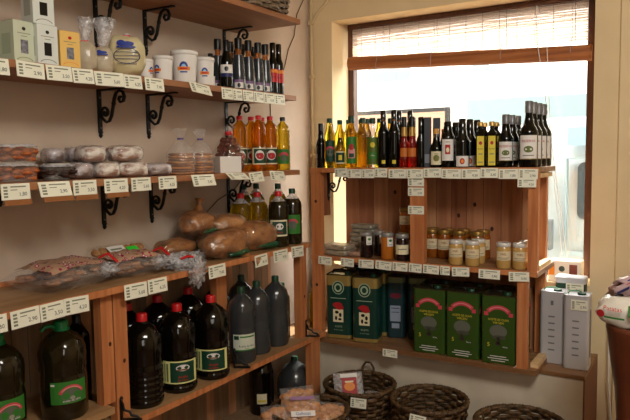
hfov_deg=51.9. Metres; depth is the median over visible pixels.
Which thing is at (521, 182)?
price tag
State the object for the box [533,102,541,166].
wine bottle
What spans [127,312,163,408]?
container
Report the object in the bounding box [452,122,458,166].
bottle
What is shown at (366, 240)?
jar
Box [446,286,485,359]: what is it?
tin
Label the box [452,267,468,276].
price tag
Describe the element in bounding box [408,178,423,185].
price tag
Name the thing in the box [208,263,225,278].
price tag
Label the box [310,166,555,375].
shelf unit
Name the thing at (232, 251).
print
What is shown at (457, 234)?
honey jar
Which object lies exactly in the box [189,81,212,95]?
price tag
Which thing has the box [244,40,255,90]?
bottle
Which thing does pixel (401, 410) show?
wicker basket
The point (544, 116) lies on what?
wine bottle
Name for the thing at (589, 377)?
trim
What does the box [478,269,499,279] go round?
price tag
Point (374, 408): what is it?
wicker basket
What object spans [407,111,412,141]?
oil bottle
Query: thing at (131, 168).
cake
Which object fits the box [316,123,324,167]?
bottle
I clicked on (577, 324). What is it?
box
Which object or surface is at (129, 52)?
flour bag
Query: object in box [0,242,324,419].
shelf unit
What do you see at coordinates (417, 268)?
price tag
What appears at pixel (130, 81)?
price tag
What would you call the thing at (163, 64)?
plastic tub
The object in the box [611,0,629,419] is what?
trim
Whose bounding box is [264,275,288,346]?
container
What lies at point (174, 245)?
bread bag
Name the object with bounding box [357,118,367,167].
oil bottle
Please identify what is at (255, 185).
oil bottle
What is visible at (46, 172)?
tub
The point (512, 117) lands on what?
wine bottle
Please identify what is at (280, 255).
price tag
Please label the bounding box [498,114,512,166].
wine bottle
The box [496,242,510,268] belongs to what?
honey jar
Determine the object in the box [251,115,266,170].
oil bottle
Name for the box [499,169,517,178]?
price tag
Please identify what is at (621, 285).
snack bag
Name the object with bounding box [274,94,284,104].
price tag
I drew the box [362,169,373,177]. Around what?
price tag
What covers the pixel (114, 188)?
price tag
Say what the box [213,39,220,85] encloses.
bottle
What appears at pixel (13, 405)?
container
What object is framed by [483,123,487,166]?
bottle
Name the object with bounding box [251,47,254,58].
bottle
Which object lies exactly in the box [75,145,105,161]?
cake
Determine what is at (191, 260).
bag
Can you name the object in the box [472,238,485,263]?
honey jar
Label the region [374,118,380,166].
oil bottle
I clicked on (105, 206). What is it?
shelf bracket
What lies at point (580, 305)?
price tag
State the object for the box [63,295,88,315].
price tag
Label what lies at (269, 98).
price tag
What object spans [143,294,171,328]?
container
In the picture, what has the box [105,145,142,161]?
cake
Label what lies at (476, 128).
bottle
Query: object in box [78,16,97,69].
flour bag
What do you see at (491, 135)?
bottle
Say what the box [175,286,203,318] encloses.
container
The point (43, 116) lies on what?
wall
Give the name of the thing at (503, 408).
wicker basket
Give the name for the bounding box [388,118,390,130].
oil bottle
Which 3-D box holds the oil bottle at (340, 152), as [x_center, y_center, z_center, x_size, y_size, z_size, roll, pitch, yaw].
[0.124,-0.283,3.198,0.052,0.147,0.055,-1,5,2]
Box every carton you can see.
[0,19,34,61]
[21,0,54,25]
[33,23,58,64]
[57,30,80,67]
[424,117,430,166]
[433,118,439,137]
[548,258,583,280]
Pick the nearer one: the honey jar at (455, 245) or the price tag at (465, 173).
the price tag at (465, 173)
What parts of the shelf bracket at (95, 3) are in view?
wall plate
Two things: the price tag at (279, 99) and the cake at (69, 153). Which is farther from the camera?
the price tag at (279, 99)
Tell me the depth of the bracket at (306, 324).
3.17 m
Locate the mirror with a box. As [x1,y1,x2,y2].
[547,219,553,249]
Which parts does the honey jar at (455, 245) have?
lid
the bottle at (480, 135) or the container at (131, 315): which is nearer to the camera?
the container at (131, 315)
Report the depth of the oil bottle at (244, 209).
2.93 m
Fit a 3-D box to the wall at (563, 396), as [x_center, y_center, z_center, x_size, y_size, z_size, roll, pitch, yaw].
[0.564,0.948,3.307,1.556,0.545,0.350,2,6,32]
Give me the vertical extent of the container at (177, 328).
0.330 m
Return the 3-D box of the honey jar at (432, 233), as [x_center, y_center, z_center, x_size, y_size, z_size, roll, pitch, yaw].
[0.567,0.160,3.136,0.065,0.135,0.068,0,5,10]
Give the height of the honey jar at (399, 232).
0.118 m
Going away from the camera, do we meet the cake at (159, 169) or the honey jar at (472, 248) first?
the cake at (159, 169)
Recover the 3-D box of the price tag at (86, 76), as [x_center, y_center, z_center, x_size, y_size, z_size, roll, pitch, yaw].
[-0.727,-0.420,2.032,0.007,0.048,0.081,2,6,31]
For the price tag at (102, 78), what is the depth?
2.12 m
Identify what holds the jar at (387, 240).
on the shelf unit at (511, 213)
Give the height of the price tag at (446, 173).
0.043 m
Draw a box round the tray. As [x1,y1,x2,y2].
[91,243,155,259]
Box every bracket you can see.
[93,0,122,47]
[96,87,129,137]
[100,186,129,228]
[142,5,174,55]
[145,92,177,138]
[149,183,176,222]
[223,26,252,54]
[224,101,250,137]
[226,179,251,212]
[305,320,319,336]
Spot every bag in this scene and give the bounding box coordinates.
[13,252,119,286]
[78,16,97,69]
[94,18,115,71]
[96,246,169,273]
[108,35,145,75]
[153,237,196,258]
[161,251,207,285]
[171,249,206,265]
[177,198,217,235]
[196,231,216,248]
[200,229,260,264]
[213,214,246,230]
[215,131,243,169]
[238,220,280,249]
[260,406,288,419]
[279,388,313,406]
[284,396,320,419]
[318,403,344,419]
[333,372,363,393]
[595,294,629,328]
[605,273,629,296]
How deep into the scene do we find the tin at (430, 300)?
2.98 m
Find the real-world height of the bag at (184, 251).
0.054 m
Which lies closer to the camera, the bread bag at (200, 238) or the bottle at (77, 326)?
the bottle at (77, 326)
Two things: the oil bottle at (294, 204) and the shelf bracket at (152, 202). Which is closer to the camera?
the shelf bracket at (152, 202)
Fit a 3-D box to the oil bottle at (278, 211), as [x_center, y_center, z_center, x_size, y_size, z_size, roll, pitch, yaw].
[-0.169,0.040,3.002,0.095,0.255,0.098,-1,5,-3]
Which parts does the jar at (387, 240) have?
lid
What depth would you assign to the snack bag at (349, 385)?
3.05 m
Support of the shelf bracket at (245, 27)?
attached to the wall at (43, 116)
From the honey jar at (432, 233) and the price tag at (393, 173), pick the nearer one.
the price tag at (393, 173)
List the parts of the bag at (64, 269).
printed panel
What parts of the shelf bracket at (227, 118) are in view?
wall plate, arm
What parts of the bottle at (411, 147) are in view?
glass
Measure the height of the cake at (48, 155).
0.050 m
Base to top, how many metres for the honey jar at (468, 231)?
0.135 m
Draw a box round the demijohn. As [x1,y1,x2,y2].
[277,355,305,404]
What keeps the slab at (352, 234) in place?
on the slab at (357, 239)
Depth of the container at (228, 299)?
2.91 m
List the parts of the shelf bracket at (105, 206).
wall plate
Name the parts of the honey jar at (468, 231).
lid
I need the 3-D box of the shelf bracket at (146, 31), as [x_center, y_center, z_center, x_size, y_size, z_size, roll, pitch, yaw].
[-0.628,-0.719,2.604,0.172,0.182,0.022,2,6,32]
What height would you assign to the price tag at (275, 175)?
0.047 m
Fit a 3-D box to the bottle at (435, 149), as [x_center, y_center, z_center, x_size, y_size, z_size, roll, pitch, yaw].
[0.552,-0.282,2.946,0.057,0.175,0.060,0,5,11]
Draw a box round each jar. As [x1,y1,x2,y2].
[360,231,372,257]
[373,230,384,255]
[381,232,393,258]
[395,233,408,260]
[399,207,409,231]
[399,232,409,255]
[427,228,437,257]
[437,229,450,258]
[442,227,454,238]
[449,239,462,264]
[452,230,465,259]
[457,228,470,239]
[465,240,479,265]
[470,231,484,239]
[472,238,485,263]
[477,229,490,258]
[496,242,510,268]
[512,242,527,269]
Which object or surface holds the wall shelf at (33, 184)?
attached to the wall at (43, 116)
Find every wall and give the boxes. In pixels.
[0,0,311,391]
[280,342,582,419]
[308,0,621,419]
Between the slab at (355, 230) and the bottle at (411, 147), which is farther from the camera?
the slab at (355, 230)
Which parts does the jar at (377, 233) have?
jar glass, lid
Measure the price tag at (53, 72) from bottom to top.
0.047 m
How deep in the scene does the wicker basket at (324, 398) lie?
2.85 m
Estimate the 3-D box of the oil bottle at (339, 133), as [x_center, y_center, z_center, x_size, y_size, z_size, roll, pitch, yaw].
[0.128,-0.339,3.310,0.053,0.240,0.053,-1,5,2]
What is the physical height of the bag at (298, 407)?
0.111 m
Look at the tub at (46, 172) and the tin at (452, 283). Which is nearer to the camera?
the tub at (46, 172)
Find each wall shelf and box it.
[0,58,295,103]
[0,170,299,191]
[103,0,299,32]
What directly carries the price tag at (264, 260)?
attached to the shelf unit at (227, 398)
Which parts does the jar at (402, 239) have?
lid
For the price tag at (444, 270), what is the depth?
2.90 m
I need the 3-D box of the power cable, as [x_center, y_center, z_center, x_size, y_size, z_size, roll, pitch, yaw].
[1.374,0.838,2.934,0.031,0.798,0.121,-3,5,-23]
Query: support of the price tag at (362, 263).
attached to the shelf unit at (511, 213)
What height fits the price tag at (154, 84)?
0.047 m
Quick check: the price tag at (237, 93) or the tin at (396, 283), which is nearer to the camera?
the price tag at (237, 93)
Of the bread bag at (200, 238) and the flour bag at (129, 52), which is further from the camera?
the bread bag at (200, 238)
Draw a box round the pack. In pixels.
[145,257,180,269]
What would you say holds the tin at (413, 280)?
on the shelf unit at (511, 213)
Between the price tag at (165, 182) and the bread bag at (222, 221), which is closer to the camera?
the price tag at (165, 182)
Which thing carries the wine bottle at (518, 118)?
on the shelf unit at (511, 213)
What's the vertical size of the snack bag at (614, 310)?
0.098 m
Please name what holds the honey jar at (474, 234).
on the shelf unit at (511, 213)
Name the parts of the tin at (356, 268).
lid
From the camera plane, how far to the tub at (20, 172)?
1.91 m
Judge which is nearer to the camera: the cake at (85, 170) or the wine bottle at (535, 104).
the cake at (85, 170)
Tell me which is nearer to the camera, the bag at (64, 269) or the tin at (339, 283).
the bag at (64, 269)
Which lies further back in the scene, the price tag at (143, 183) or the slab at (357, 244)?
the slab at (357, 244)
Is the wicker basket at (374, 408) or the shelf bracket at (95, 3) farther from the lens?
the wicker basket at (374, 408)
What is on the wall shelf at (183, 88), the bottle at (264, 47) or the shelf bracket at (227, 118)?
the bottle at (264, 47)
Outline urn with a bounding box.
[606,323,629,419]
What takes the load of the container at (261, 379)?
on the shelf unit at (227, 398)
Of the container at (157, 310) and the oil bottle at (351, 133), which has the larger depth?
the oil bottle at (351, 133)
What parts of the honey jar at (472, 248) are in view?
lid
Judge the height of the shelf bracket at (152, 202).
0.182 m
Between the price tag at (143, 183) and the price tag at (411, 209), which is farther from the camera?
the price tag at (411, 209)
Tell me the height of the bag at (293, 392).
0.108 m
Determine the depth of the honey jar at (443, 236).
3.07 m
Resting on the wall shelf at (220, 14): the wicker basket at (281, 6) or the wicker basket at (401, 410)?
the wicker basket at (281, 6)
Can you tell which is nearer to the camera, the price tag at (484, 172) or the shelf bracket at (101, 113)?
the shelf bracket at (101, 113)
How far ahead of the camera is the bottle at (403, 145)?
3.01 m
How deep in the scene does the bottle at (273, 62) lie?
2.97 m
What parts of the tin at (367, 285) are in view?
handle, lid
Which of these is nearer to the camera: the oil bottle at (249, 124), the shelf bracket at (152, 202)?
the shelf bracket at (152, 202)
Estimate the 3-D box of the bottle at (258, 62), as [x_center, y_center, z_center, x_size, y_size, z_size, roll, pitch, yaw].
[-0.255,-0.636,2.899,0.059,0.221,0.062,-1,5,-5]
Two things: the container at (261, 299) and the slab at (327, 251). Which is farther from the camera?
the slab at (327, 251)
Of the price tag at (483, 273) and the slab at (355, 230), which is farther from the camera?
the slab at (355, 230)
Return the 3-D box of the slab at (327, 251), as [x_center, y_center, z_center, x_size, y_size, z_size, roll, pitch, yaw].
[0.127,0.208,3.273,0.155,0.028,0.105,3,6,41]
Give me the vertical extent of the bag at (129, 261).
0.110 m
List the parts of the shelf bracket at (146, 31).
wall plate, arm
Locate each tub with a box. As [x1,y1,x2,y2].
[0,144,39,180]
[37,164,77,179]
[140,59,153,76]
[152,55,172,79]
[170,49,197,82]
[196,56,214,84]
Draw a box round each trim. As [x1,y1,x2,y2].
[290,317,597,419]
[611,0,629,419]
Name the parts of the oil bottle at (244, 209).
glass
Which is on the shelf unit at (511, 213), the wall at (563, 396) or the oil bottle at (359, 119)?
the oil bottle at (359, 119)
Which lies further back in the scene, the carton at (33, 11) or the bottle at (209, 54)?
the bottle at (209, 54)
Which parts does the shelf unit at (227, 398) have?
shelf, post, post, angle bracket, shelf, post, angle bracket, shelf, post, post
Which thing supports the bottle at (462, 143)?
on the shelf unit at (511, 213)
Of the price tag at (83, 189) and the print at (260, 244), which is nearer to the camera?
the price tag at (83, 189)
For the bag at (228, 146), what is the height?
0.203 m
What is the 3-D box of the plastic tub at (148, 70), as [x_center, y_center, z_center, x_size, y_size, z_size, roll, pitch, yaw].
[-0.622,-0.513,2.377,0.059,0.075,0.059,1,5,24]
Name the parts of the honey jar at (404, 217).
lid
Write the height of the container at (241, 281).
0.325 m
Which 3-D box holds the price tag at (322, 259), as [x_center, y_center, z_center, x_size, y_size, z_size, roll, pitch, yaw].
[0.050,0.252,3.229,0.078,0.042,0.004,2,6,32]
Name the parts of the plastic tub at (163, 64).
lid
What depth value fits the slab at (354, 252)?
3.19 m
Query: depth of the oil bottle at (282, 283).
3.15 m
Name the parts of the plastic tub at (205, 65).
lid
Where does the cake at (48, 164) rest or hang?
on the wall shelf at (33, 184)
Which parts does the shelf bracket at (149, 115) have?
wall plate, arm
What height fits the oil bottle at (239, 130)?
0.250 m
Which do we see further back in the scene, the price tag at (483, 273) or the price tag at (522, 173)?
the price tag at (483, 273)
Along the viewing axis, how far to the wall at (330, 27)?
3.03 m
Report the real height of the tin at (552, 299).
0.340 m
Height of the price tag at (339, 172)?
0.043 m
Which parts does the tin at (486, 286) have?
spout and handle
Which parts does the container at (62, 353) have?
carry handle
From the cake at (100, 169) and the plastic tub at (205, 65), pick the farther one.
the plastic tub at (205, 65)
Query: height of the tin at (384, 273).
0.348 m
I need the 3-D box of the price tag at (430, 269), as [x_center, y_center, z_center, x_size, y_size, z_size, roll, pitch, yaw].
[0.526,0.269,2.936,0.077,0.042,0.004,2,6,32]
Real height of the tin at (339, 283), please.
0.348 m
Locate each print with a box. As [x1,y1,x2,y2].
[204,226,217,234]
[228,247,252,256]
[257,241,280,248]
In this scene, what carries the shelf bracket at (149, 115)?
attached to the wall at (43, 116)
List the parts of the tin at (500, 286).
spout and handle, lid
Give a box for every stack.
[167,138,194,174]
[190,138,213,173]
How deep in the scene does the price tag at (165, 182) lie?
2.36 m
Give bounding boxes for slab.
[324,242,354,250]
[325,249,354,255]
[348,250,359,255]
[349,241,359,246]
[350,232,373,236]
[351,223,378,228]
[351,237,372,241]
[352,228,379,232]
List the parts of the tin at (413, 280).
lid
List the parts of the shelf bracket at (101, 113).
wall plate, arm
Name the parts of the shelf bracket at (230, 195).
wall plate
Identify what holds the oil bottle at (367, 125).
on the shelf unit at (511, 213)
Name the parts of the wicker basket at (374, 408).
handle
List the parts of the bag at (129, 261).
printed panel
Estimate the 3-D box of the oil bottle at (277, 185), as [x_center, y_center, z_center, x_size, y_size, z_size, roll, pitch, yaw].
[-0.178,0.013,3.148,0.087,0.285,0.088,-1,5,-3]
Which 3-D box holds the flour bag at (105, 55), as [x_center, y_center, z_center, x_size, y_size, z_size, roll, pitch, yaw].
[-0.721,-0.560,2.214,0.077,0.198,0.092,1,5,18]
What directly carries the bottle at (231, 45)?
on the wall shelf at (183, 88)
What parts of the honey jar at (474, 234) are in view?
lid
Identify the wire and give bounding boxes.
[206,0,303,211]
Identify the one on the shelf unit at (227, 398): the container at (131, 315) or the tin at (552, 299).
the container at (131, 315)
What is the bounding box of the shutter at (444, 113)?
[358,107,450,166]
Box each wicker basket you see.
[240,0,289,14]
[268,393,350,419]
[322,361,396,419]
[389,383,469,419]
[472,403,564,419]
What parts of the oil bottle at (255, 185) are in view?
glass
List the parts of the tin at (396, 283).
lid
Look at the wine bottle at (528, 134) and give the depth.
2.69 m
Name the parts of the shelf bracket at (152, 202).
wall plate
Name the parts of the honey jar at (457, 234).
lid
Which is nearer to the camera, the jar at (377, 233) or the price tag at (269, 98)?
the price tag at (269, 98)
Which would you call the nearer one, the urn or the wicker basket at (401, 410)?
the urn
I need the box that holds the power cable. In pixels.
[608,345,611,419]
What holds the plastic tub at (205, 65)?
on the wall shelf at (183, 88)
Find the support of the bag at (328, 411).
in the wicker basket at (324, 398)
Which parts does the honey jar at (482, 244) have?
lid, jar glass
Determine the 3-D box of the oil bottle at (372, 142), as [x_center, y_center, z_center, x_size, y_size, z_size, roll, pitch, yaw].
[0.277,-0.323,3.117,0.057,0.237,0.060,0,5,5]
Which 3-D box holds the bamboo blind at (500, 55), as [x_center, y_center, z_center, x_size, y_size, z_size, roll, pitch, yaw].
[0.745,-0.415,3.421,1.320,1.258,0.130,2,6,32]
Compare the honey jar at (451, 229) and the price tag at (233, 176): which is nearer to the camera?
the price tag at (233, 176)
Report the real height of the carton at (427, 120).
0.228 m
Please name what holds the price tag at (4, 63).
attached to the wall shelf at (183, 88)
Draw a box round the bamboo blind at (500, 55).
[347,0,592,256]
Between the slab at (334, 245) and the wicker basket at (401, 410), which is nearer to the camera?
the wicker basket at (401, 410)
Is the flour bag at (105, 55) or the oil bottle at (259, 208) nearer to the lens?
the flour bag at (105, 55)
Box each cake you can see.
[40,148,64,162]
[41,163,65,166]
[64,147,78,161]
[66,162,92,178]
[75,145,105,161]
[92,162,119,177]
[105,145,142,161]
[117,161,147,176]
[147,163,171,175]
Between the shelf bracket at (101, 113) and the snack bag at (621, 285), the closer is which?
the snack bag at (621, 285)
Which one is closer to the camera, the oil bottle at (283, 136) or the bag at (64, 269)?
the bag at (64, 269)
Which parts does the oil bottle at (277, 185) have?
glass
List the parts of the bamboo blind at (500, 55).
rail, pull cord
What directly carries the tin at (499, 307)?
on the shelf unit at (511, 213)
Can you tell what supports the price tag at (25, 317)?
attached to the shelf unit at (227, 398)
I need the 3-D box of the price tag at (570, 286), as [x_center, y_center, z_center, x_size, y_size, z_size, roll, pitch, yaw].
[1.180,0.357,2.945,0.076,0.045,0.002,2,6,32]
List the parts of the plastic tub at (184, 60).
lid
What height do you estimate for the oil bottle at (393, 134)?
0.270 m
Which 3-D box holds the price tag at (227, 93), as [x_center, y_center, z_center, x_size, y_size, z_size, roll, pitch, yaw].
[-0.356,-0.473,2.633,0.004,0.046,0.070,2,6,32]
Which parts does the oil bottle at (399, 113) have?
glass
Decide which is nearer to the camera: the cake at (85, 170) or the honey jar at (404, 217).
the cake at (85, 170)
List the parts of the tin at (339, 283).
lid, handle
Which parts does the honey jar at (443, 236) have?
lid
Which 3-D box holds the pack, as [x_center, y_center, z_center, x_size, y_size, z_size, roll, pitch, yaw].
[-0.591,0.201,2.489,0.110,0.031,0.140,1,5,26]
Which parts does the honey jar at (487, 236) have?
lid, jar glass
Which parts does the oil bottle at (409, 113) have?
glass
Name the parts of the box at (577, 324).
lid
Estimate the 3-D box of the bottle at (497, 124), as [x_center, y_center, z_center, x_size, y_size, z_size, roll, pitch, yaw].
[0.806,-0.291,2.882,0.042,0.197,0.043,0,5,16]
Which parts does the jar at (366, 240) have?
lid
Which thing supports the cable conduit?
attached to the wall at (330, 27)
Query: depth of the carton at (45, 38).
1.94 m
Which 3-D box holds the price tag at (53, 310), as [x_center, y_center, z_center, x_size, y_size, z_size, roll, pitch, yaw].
[-0.770,0.296,1.901,0.005,0.051,0.081,2,6,31]
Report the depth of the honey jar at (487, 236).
3.05 m
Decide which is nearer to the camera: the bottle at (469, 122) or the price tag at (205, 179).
the price tag at (205, 179)
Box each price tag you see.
[0,58,9,75]
[0,183,31,205]
[0,313,7,332]
[10,305,40,329]
[16,60,44,79]
[37,181,74,201]
[39,300,64,322]
[45,64,72,81]
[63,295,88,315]
[72,68,94,83]
[73,180,98,200]
[94,71,124,86]
[104,178,129,197]
[123,74,142,88]
[124,281,147,300]
[131,177,150,190]
[144,77,164,91]
[147,276,167,294]
[158,176,176,188]
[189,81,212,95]
[191,174,215,186]
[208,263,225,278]
[221,87,232,99]
[226,173,250,179]
[233,89,242,100]
[243,90,253,101]
[249,171,264,182]
[253,91,263,102]
[254,253,267,267]
[264,93,274,103]
[269,171,285,179]
[273,249,287,262]
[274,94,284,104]
[291,245,303,257]
[318,256,331,264]
[335,168,346,176]
[340,258,353,266]
[347,169,360,177]
[350,397,366,408]
[359,259,373,268]
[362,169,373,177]
[374,168,386,176]
[375,260,391,270]
[383,348,396,357]
[388,169,405,177]
[392,262,407,271]
[406,169,422,177]
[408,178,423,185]
[408,187,423,195]
[408,206,423,214]
[409,263,421,272]
[409,413,425,419]
[423,264,438,274]
[424,168,440,177]
[440,266,449,274]
[441,169,460,178]
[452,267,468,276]
[461,169,479,178]
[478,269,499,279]
[480,168,497,177]
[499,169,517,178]
[509,272,528,281]
[517,179,535,186]
[518,169,537,178]
[566,283,583,291]
[571,299,587,310]
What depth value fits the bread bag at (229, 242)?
2.62 m
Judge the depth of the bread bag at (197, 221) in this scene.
2.69 m
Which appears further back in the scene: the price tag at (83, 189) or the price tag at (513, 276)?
the price tag at (513, 276)
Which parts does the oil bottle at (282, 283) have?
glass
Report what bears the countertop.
on the shelf unit at (227, 398)
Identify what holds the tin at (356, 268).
on the shelf unit at (511, 213)
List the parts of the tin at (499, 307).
lid, spout and handle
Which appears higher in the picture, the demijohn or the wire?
the wire
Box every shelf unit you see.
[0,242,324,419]
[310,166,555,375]
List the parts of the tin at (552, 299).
lid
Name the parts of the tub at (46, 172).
lid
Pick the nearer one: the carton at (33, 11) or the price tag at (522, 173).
the carton at (33, 11)
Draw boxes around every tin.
[326,268,355,338]
[339,265,367,273]
[352,271,381,342]
[364,266,391,335]
[386,273,406,337]
[408,275,427,338]
[414,283,451,354]
[423,278,459,286]
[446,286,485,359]
[456,281,493,290]
[482,289,516,365]
[492,284,530,351]
[540,286,567,364]
[555,274,587,291]
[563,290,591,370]
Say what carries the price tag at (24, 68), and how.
attached to the wall shelf at (183, 88)
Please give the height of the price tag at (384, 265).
0.044 m
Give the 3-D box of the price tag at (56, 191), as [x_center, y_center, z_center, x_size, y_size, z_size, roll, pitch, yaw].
[-0.780,-0.056,1.955,0.019,0.060,0.114,2,6,32]
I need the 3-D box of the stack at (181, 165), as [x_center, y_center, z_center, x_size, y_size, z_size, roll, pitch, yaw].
[-0.524,-0.231,2.526,0.114,0.185,0.117,2,6,32]
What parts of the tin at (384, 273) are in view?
lid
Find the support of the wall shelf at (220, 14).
attached to the wall at (43, 116)
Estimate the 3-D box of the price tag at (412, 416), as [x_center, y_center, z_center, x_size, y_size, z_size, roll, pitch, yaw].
[0.428,0.877,2.702,0.074,0.043,0.012,2,6,32]
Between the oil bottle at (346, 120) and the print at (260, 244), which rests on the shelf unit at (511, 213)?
the oil bottle at (346, 120)
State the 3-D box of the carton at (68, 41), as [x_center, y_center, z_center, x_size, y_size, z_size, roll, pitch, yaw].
[-0.777,-0.499,2.019,0.051,0.110,0.068,3,6,37]
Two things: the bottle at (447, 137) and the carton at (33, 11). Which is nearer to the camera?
the carton at (33, 11)
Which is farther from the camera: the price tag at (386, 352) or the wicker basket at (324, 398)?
the price tag at (386, 352)
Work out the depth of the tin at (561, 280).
2.97 m
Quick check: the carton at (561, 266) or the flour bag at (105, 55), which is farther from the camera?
the carton at (561, 266)
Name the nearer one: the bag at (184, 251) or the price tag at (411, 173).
the bag at (184, 251)
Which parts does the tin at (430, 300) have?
spout and handle, lid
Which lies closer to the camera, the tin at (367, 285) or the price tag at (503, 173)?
the price tag at (503, 173)
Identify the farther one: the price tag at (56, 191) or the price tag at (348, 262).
the price tag at (348, 262)
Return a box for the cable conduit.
[308,0,328,167]
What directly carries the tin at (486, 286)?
on the shelf unit at (511, 213)
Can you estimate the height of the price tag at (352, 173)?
0.042 m
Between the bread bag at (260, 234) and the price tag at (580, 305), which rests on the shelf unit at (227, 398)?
the bread bag at (260, 234)
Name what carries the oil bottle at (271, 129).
on the wall shelf at (33, 184)
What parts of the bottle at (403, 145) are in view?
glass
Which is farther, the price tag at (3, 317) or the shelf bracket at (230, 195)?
the shelf bracket at (230, 195)
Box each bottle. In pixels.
[70,314,91,400]
[208,53,214,84]
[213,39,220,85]
[220,40,233,87]
[229,41,233,59]
[230,193,251,220]
[232,116,247,170]
[233,38,245,88]
[235,184,252,202]
[241,44,244,56]
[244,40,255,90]
[246,117,253,170]
[249,183,264,200]
[249,192,267,221]
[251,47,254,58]
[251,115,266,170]
[253,42,264,91]
[261,44,271,92]
[265,116,277,170]
[268,191,288,246]
[269,43,277,93]
[269,183,285,202]
[276,44,283,93]
[277,117,289,169]
[280,282,289,336]
[284,188,301,243]
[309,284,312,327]
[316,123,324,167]
[324,118,334,167]
[335,120,343,146]
[335,138,345,167]
[344,120,347,149]
[346,116,356,167]
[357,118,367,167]
[357,119,359,166]
[365,119,371,166]
[367,118,377,163]
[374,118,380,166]
[378,110,388,167]
[388,110,399,167]
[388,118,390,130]
[397,111,401,142]
[400,117,407,166]
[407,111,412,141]
[407,116,415,166]
[416,117,423,166]
[430,129,440,166]
[441,121,454,166]
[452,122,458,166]
[455,118,469,166]
[466,119,475,166]
[474,120,480,136]
[475,122,485,166]
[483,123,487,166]
[487,121,496,166]
[494,122,500,166]
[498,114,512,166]
[510,115,518,166]
[516,116,520,135]
[519,101,537,166]
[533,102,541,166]
[537,103,546,165]
[542,104,551,165]
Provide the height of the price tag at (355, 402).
0.045 m
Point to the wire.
(303, 0)
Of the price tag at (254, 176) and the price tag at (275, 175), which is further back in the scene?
the price tag at (275, 175)
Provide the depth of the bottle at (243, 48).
2.92 m
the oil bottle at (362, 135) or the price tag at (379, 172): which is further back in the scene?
the oil bottle at (362, 135)
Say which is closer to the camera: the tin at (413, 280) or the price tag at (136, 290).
the price tag at (136, 290)
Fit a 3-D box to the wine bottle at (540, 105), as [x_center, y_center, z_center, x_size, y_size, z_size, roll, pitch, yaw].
[0.979,-0.329,2.840,0.075,0.275,0.079,1,5,19]
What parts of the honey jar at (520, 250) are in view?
lid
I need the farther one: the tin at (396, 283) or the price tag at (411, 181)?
the tin at (396, 283)
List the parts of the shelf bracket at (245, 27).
arm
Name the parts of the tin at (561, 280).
lid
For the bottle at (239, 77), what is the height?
0.221 m
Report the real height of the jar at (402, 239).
0.124 m
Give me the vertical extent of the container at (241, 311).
0.325 m
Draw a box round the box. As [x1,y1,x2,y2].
[214,156,240,172]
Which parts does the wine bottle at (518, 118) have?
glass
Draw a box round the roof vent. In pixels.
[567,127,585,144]
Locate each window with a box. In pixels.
[348,0,595,277]
[357,8,587,166]
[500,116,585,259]
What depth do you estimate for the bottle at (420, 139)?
2.98 m
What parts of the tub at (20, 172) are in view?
pastry tub, lid, lid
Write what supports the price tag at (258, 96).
attached to the wall shelf at (183, 88)
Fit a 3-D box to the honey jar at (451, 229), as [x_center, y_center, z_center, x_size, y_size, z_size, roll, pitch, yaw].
[0.650,0.156,3.167,0.065,0.135,0.068,0,5,12]
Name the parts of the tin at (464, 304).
spout and handle, lid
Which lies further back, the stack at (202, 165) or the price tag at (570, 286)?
the price tag at (570, 286)
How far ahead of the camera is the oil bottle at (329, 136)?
3.22 m
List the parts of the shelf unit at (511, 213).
post, post, wall plate, bracket, post, post, post, rail, post, post, rail, rail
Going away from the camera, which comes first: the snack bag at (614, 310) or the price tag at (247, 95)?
the snack bag at (614, 310)
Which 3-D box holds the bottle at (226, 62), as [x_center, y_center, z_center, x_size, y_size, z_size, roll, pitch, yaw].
[-0.373,-0.611,2.727,0.055,0.205,0.058,-1,5,-7]
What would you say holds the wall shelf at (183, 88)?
attached to the wall at (43, 116)
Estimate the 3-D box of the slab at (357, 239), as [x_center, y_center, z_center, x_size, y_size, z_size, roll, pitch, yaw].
[0.259,0.149,3.351,0.145,0.024,0.096,2,5,27]
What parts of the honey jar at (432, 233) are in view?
lid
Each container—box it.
[0,333,26,419]
[37,319,88,419]
[126,302,136,328]
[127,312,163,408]
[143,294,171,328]
[159,302,197,393]
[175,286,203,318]
[194,294,229,379]
[203,291,229,306]
[227,286,256,363]
[229,274,251,299]
[246,280,270,354]
[249,362,273,415]
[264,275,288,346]
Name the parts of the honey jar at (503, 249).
lid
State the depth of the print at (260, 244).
2.88 m
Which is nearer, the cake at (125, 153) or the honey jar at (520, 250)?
the cake at (125, 153)
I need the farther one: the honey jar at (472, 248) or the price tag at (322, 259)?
the price tag at (322, 259)
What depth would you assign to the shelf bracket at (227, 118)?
3.08 m
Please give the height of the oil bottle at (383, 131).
0.270 m
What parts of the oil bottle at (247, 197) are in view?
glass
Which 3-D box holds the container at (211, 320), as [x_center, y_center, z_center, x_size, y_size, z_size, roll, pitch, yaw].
[-0.418,0.507,2.619,0.143,0.330,0.144,-1,5,-7]
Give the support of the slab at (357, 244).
on the slab
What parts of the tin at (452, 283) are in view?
spout and handle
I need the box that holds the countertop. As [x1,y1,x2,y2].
[0,242,310,319]
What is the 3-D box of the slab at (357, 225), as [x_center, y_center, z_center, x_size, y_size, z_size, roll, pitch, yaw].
[0.258,0.082,3.346,0.145,0.024,0.096,2,6,33]
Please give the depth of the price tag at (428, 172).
2.90 m
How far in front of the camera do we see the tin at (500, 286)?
2.97 m
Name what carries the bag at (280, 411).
in the wicker basket at (324, 398)

